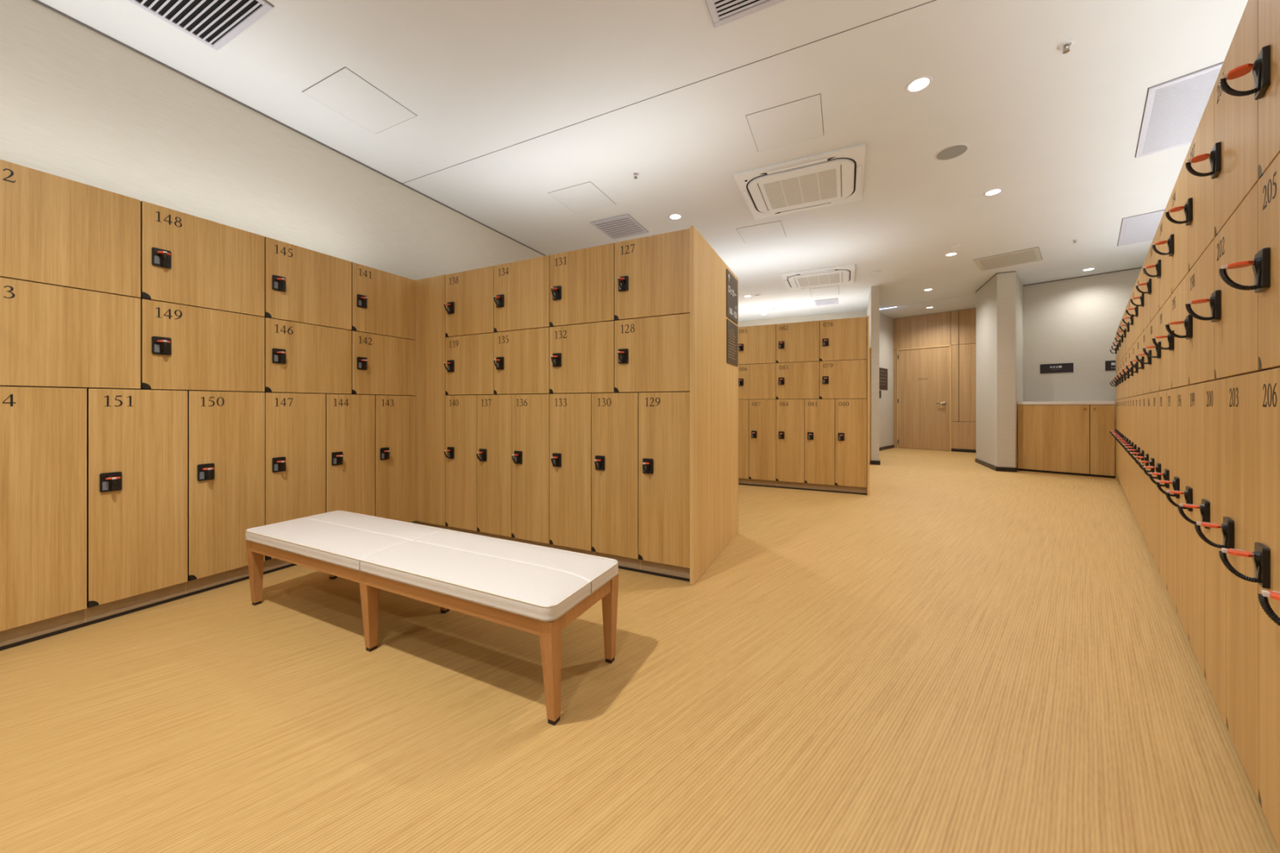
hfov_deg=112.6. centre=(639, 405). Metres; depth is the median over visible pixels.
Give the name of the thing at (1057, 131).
ceiling
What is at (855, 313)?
wall
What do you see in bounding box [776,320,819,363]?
locker
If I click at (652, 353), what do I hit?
locker
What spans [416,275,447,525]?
filler panel
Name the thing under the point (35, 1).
trim
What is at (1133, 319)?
locker
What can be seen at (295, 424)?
locker
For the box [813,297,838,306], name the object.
ceiling vent
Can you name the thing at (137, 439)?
locker
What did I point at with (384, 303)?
locker
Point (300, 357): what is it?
locker
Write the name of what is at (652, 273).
locker
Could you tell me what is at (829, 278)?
grille
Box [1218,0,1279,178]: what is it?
locker
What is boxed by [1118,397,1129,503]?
locker
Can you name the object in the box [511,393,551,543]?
locker
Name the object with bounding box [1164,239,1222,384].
locker
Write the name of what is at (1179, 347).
locker
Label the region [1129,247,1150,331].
locker
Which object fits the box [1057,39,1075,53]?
sprinkler
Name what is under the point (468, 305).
locker
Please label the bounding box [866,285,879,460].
wall
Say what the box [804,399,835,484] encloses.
locker
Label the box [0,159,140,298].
locker
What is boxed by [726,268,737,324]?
sign
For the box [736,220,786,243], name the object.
access hatch
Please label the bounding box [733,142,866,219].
air conditioner
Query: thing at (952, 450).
baseboard
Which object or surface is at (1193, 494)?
locker
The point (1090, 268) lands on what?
recessed light
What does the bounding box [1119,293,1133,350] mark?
locker
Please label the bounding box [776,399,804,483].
locker
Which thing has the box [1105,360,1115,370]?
sign
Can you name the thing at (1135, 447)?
locker
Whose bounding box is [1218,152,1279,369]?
locker
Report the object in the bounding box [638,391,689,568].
locker
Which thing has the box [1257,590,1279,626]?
wristband
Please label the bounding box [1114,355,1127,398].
locker
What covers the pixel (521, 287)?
locker
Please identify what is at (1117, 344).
locker
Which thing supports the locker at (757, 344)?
on the locker at (755, 381)
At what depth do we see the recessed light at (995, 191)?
4.07 m
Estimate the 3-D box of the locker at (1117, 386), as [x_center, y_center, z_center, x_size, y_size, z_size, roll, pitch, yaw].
[6.374,-0.302,5.391,0.489,0.441,0.582,0,0,-44]
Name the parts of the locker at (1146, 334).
door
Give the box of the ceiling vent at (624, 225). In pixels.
[589,213,648,239]
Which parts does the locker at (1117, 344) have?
door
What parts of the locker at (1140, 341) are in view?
door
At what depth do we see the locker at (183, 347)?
2.26 m
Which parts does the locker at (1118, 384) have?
door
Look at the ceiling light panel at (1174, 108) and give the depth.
2.92 m
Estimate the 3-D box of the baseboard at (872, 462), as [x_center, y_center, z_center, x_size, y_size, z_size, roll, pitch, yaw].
[4.461,0.965,8.210,0.150,0.070,2.135,0,0,26]
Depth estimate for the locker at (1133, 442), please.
3.63 m
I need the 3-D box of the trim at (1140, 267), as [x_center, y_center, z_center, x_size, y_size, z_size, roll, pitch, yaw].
[7.035,-2.034,6.637,0.023,0.012,1.605,0,0,-44]
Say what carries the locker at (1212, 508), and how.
on the floor
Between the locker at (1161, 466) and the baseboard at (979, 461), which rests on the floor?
the locker at (1161, 466)
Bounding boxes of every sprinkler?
[631,171,639,178]
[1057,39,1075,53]
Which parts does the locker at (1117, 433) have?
door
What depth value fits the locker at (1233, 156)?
1.13 m
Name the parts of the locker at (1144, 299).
door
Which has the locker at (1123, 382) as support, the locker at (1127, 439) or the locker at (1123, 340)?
the locker at (1123, 340)
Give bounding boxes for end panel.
[689,226,737,585]
[866,315,869,495]
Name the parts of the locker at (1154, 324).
door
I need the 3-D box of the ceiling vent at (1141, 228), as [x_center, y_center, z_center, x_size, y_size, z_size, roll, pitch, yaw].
[5.845,-2.034,4.840,1.148,0.012,0.538,0,0,-44]
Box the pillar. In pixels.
[976,271,1022,470]
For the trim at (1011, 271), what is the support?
attached to the ceiling at (1057, 131)
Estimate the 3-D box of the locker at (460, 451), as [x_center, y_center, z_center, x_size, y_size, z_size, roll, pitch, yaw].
[-1.236,0.417,3.382,0.326,0.995,0.582,0,0,26]
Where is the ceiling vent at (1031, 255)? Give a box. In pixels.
[973,246,1042,271]
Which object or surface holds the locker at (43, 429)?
on the floor
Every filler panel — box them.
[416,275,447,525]
[1115,331,1119,480]
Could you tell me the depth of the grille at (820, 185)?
3.96 m
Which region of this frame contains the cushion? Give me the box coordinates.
[244,510,618,622]
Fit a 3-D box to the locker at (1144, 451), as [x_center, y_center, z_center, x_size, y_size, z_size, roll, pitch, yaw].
[3.597,0.417,2.740,0.326,0.995,0.582,0,0,-44]
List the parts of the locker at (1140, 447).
door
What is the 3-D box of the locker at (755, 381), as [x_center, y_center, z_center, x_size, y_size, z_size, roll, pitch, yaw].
[1.534,-0.302,5.510,0.489,0.441,0.582,0,0,26]
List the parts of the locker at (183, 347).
finger pull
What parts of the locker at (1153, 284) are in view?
door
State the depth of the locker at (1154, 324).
2.52 m
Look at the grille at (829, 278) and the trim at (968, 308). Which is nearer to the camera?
the grille at (829, 278)
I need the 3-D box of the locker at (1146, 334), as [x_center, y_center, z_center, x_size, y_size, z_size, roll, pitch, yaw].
[3.538,-0.302,2.684,0.489,0.441,0.583,0,0,-44]
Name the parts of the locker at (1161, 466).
door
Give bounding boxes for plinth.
[0,521,413,651]
[419,521,689,582]
[737,478,866,494]
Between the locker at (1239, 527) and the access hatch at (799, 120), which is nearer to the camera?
the locker at (1239, 527)
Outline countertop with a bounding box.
[1017,400,1115,404]
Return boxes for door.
[897,345,951,451]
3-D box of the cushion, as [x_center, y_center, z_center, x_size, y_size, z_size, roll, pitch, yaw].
[-1.026,0.630,1.913,1.898,0.064,0.453,0,0,26]
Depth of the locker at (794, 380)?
5.09 m
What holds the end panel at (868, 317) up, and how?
on the floor
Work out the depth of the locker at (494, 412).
3.03 m
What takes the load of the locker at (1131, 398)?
on the floor
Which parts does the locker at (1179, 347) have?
door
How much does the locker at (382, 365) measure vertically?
0.441 m
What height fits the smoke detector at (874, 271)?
0.023 m
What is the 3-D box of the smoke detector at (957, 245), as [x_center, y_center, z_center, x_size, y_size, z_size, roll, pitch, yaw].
[4.013,-2.029,5.414,0.110,0.023,0.110,0,0,26]
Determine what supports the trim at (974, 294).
attached to the ceiling at (1057, 131)
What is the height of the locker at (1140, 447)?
0.995 m
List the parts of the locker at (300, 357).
finger pull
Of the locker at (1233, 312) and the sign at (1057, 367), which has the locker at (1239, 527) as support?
the locker at (1233, 312)
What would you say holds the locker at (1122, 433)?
on the floor
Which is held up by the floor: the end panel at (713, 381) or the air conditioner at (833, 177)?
the end panel at (713, 381)
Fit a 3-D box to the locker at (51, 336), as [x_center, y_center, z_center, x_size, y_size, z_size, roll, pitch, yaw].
[-2.733,-0.302,1.950,0.582,0.441,0.489,0,0,26]
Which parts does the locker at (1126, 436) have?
door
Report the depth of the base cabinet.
6.21 m
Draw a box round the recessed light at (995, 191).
[983,188,1003,195]
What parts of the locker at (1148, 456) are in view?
door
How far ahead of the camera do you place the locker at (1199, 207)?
1.48 m
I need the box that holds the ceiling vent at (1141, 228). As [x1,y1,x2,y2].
[1117,209,1164,246]
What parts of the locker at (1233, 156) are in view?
door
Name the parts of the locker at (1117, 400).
door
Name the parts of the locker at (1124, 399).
door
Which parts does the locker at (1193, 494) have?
door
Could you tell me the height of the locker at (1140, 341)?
0.441 m
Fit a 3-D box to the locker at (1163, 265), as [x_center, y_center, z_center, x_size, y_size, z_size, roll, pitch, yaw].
[2.830,-0.761,2.007,0.489,0.476,0.582,0,0,-44]
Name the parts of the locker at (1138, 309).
door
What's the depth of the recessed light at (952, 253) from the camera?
5.74 m
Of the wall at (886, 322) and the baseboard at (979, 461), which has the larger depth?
the wall at (886, 322)
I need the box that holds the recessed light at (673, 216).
[668,213,682,219]
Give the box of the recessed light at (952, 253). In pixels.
[944,252,958,256]
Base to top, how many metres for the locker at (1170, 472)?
0.995 m
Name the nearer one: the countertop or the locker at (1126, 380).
the locker at (1126, 380)
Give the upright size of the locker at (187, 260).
0.476 m
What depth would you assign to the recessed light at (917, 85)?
2.71 m
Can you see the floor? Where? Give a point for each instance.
(960, 654)
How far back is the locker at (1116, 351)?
5.59 m
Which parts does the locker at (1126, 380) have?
door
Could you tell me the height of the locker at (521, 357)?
0.441 m
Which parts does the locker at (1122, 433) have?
door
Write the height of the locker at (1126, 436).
0.995 m
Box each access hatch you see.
[302,66,417,133]
[547,181,615,213]
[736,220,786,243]
[745,93,823,151]
[809,285,839,297]
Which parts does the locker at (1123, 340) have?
door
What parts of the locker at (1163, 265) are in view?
door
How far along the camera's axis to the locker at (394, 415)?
3.23 m
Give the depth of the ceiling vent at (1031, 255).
5.90 m
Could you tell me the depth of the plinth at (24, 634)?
2.04 m
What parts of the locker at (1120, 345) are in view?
door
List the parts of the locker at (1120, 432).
door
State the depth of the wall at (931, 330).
9.33 m
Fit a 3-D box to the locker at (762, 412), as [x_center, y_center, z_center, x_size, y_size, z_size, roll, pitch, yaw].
[1.608,0.417,5.474,0.326,0.995,0.582,0,0,26]
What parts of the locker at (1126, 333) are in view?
door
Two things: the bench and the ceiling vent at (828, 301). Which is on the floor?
the bench
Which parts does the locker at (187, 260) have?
finger pull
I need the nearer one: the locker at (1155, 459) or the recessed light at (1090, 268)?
the locker at (1155, 459)
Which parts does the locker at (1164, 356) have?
door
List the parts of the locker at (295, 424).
finger pull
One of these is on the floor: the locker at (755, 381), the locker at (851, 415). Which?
the locker at (851, 415)
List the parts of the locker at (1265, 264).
finger pull, door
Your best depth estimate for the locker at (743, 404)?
5.37 m
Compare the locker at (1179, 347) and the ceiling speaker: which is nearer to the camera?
the locker at (1179, 347)
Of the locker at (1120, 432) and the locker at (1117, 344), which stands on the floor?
the locker at (1120, 432)
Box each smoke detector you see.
[871,270,881,273]
[951,243,961,247]
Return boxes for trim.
[31,0,545,256]
[402,0,936,183]
[879,293,976,309]
[895,308,976,451]
[975,271,1016,292]
[1022,266,1142,286]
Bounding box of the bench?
[244,510,618,725]
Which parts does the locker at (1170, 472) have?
door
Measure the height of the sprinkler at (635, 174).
0.039 m
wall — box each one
[0,0,544,511]
[737,310,866,327]
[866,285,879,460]
[879,312,893,447]
[893,307,976,449]
[1022,268,1141,471]
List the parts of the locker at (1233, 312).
door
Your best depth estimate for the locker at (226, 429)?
2.34 m
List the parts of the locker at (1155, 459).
door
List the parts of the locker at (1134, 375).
door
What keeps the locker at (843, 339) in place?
on the locker at (844, 379)
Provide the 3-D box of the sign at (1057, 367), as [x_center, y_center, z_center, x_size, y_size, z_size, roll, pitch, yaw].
[6.763,-0.612,6.929,0.007,0.150,0.387,0,0,-44]
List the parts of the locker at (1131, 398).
door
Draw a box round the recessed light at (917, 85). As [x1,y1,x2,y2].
[905,75,933,93]
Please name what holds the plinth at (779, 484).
on the floor
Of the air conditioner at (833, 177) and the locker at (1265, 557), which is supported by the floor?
the locker at (1265, 557)
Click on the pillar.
(999, 301)
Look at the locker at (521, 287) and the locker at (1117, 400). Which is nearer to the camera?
the locker at (521, 287)
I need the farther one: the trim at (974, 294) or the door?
the door
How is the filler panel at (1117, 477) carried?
on the floor
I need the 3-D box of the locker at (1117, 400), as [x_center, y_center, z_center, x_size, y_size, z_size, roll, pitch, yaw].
[6.433,0.417,5.447,0.326,0.995,0.582,0,0,-44]
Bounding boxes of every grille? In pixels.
[763,168,837,208]
[797,273,839,287]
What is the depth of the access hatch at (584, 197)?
4.18 m
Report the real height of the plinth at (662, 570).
0.085 m
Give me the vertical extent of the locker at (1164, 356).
0.441 m
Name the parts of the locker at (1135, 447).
door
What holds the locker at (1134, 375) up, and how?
on the locker at (1133, 442)
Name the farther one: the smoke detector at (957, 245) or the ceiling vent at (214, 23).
the smoke detector at (957, 245)
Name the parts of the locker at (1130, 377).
door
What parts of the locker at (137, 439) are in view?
finger pull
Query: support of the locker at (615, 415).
on the floor
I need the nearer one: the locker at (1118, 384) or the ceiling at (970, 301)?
the locker at (1118, 384)
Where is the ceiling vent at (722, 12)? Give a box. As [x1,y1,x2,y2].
[705,0,785,27]
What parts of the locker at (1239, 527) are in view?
door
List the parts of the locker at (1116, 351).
door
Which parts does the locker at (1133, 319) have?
door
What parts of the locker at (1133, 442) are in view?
door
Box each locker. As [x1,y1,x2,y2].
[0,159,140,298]
[0,277,140,389]
[0,386,86,631]
[86,388,187,608]
[139,200,264,317]
[139,298,264,392]
[186,390,264,581]
[259,317,351,394]
[262,236,351,330]
[264,392,325,560]
[324,393,374,516]
[350,262,415,340]
[351,330,415,395]
[374,395,415,522]
[444,266,494,337]
[444,333,497,395]
[444,395,476,531]
[475,394,511,537]
[493,255,551,332]
[493,327,550,394]
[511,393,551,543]
[549,243,615,327]
[549,320,614,393]
[549,393,591,551]
[591,392,638,559]
[614,228,689,320]
[614,313,689,392]
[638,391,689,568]
[737,324,776,364]
[737,363,776,399]
[737,399,749,479]
[749,399,776,480]
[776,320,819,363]
[776,361,819,399]
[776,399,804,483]
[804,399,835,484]
[819,316,866,361]
[819,359,866,399]
[835,399,866,487]
[1109,327,1118,366]
[1109,364,1119,399]
[1109,400,1117,475]
[1111,323,1120,364]
[1111,363,1120,399]
[1111,399,1120,483]
[1111,400,1119,479]
[1112,317,1123,360]
[1112,360,1123,399]
[1112,399,1122,486]
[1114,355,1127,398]
[1114,399,1124,490]
[1115,309,1125,357]
[1115,398,1125,494]
[1116,301,1128,354]
[1116,351,1131,397]
[1116,398,1128,499]
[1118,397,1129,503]
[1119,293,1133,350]
[1119,346,1135,396]
[1120,396,1133,511]
[1122,280,1137,344]
[1122,340,1139,395]
[1122,396,1135,516]
[1124,395,1138,524]
[1125,266,1143,338]
[1125,333,1143,395]
[1127,395,1142,533]
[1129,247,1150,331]
[1129,323,1151,394]
[1129,394,1147,545]
[1133,392,1152,556]
[1135,225,1159,322]
[1135,311,1159,392]
[1137,391,1159,571]
[1142,194,1172,310]
[1142,295,1177,391]
[1142,390,1167,590]
[1148,388,1176,610]
[1151,151,1189,293]
[1151,272,1193,387]
[1155,386,1188,639]
[1164,85,1215,271]
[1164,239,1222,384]
[1164,382,1204,675]
[1177,377,1226,726]
[1185,0,1260,236]
[1185,182,1267,378]
[1194,372,1258,799]
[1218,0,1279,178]
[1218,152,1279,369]
[1218,368,1279,849]
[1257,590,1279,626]
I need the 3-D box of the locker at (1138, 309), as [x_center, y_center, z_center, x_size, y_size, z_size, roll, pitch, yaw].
[3.893,-0.761,3.022,0.489,0.476,0.582,0,0,-44]
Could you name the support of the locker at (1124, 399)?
on the floor
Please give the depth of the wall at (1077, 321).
6.78 m
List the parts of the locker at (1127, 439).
door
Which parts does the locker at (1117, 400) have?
door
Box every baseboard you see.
[870,459,879,465]
[879,444,893,450]
[951,448,976,453]
[974,458,1017,472]
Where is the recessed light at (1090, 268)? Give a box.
[1081,267,1095,271]
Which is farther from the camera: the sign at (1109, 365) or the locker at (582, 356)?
the sign at (1109, 365)
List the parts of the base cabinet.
door, door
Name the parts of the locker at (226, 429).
finger pull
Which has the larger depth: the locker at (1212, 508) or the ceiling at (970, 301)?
the ceiling at (970, 301)
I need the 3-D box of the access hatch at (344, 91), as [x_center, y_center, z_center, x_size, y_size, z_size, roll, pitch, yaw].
[-1.879,-2.038,2.883,0.470,0.003,0.480,0,0,26]
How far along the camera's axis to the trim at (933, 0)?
2.66 m
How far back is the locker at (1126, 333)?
4.22 m
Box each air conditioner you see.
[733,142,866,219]
[781,264,855,290]
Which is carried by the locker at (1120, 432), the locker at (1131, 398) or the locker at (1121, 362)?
the locker at (1121, 362)
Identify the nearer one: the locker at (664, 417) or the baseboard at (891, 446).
the locker at (664, 417)
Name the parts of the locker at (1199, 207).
door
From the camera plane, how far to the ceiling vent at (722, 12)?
2.18 m
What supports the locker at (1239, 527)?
on the floor
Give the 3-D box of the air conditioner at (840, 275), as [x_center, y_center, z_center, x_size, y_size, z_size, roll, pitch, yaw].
[2.851,-2.022,6.807,1.030,0.036,0.980,0,0,26]
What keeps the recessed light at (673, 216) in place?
in the ceiling at (1057, 131)
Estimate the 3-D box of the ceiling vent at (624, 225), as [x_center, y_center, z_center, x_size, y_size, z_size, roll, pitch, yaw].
[-0.229,-2.034,4.871,0.483,0.012,0.523,0,0,26]
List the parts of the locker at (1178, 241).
door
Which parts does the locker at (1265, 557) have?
finger pull, door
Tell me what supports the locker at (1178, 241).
on the locker at (1179, 347)
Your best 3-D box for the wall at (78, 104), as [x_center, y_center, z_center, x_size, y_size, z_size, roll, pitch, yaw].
[-1.817,-0.520,4.829,0.130,3.040,13.720,0,0,26]
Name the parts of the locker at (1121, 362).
door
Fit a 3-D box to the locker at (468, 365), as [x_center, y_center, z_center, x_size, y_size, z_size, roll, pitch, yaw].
[-1.162,-0.302,3.346,0.489,0.441,0.582,0,0,26]
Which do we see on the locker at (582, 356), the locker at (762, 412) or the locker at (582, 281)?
the locker at (582, 281)
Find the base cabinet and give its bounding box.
[1017,404,1115,478]
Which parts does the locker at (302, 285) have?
finger pull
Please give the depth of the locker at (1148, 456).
2.69 m
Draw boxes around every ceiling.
[38,0,1248,321]
[879,294,976,318]
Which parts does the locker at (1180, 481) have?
door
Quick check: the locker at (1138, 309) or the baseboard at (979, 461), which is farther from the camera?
the baseboard at (979, 461)
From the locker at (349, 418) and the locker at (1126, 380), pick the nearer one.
the locker at (349, 418)
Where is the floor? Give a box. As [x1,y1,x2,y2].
[0,447,1279,852]
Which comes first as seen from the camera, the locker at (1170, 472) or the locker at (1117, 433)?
the locker at (1170, 472)
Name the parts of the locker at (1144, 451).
door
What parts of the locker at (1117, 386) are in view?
door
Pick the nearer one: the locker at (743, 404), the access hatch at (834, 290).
the locker at (743, 404)
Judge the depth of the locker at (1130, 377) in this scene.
3.90 m
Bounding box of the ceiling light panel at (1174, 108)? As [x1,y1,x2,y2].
[1134,62,1223,158]
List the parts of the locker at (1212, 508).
door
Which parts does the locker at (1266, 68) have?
finger pull, door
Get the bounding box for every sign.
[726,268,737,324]
[726,319,737,366]
[879,367,887,390]
[1040,362,1073,373]
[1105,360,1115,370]
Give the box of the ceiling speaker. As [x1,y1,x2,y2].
[934,143,969,160]
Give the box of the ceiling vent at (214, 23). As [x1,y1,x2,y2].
[128,0,274,50]
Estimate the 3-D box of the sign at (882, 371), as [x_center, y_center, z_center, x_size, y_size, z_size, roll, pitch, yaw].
[5.532,-0.612,9.701,0.600,0.490,0.007,0,0,-44]
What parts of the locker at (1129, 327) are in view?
door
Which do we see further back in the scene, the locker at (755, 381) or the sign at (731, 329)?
the locker at (755, 381)
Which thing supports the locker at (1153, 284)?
on the locker at (1154, 324)
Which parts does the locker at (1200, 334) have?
door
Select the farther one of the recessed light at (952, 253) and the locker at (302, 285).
the recessed light at (952, 253)
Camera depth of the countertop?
6.19 m
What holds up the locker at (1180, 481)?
on the floor
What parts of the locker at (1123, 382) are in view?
door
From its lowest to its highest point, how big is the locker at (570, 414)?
0.995 m
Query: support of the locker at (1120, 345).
on the locker at (1121, 362)

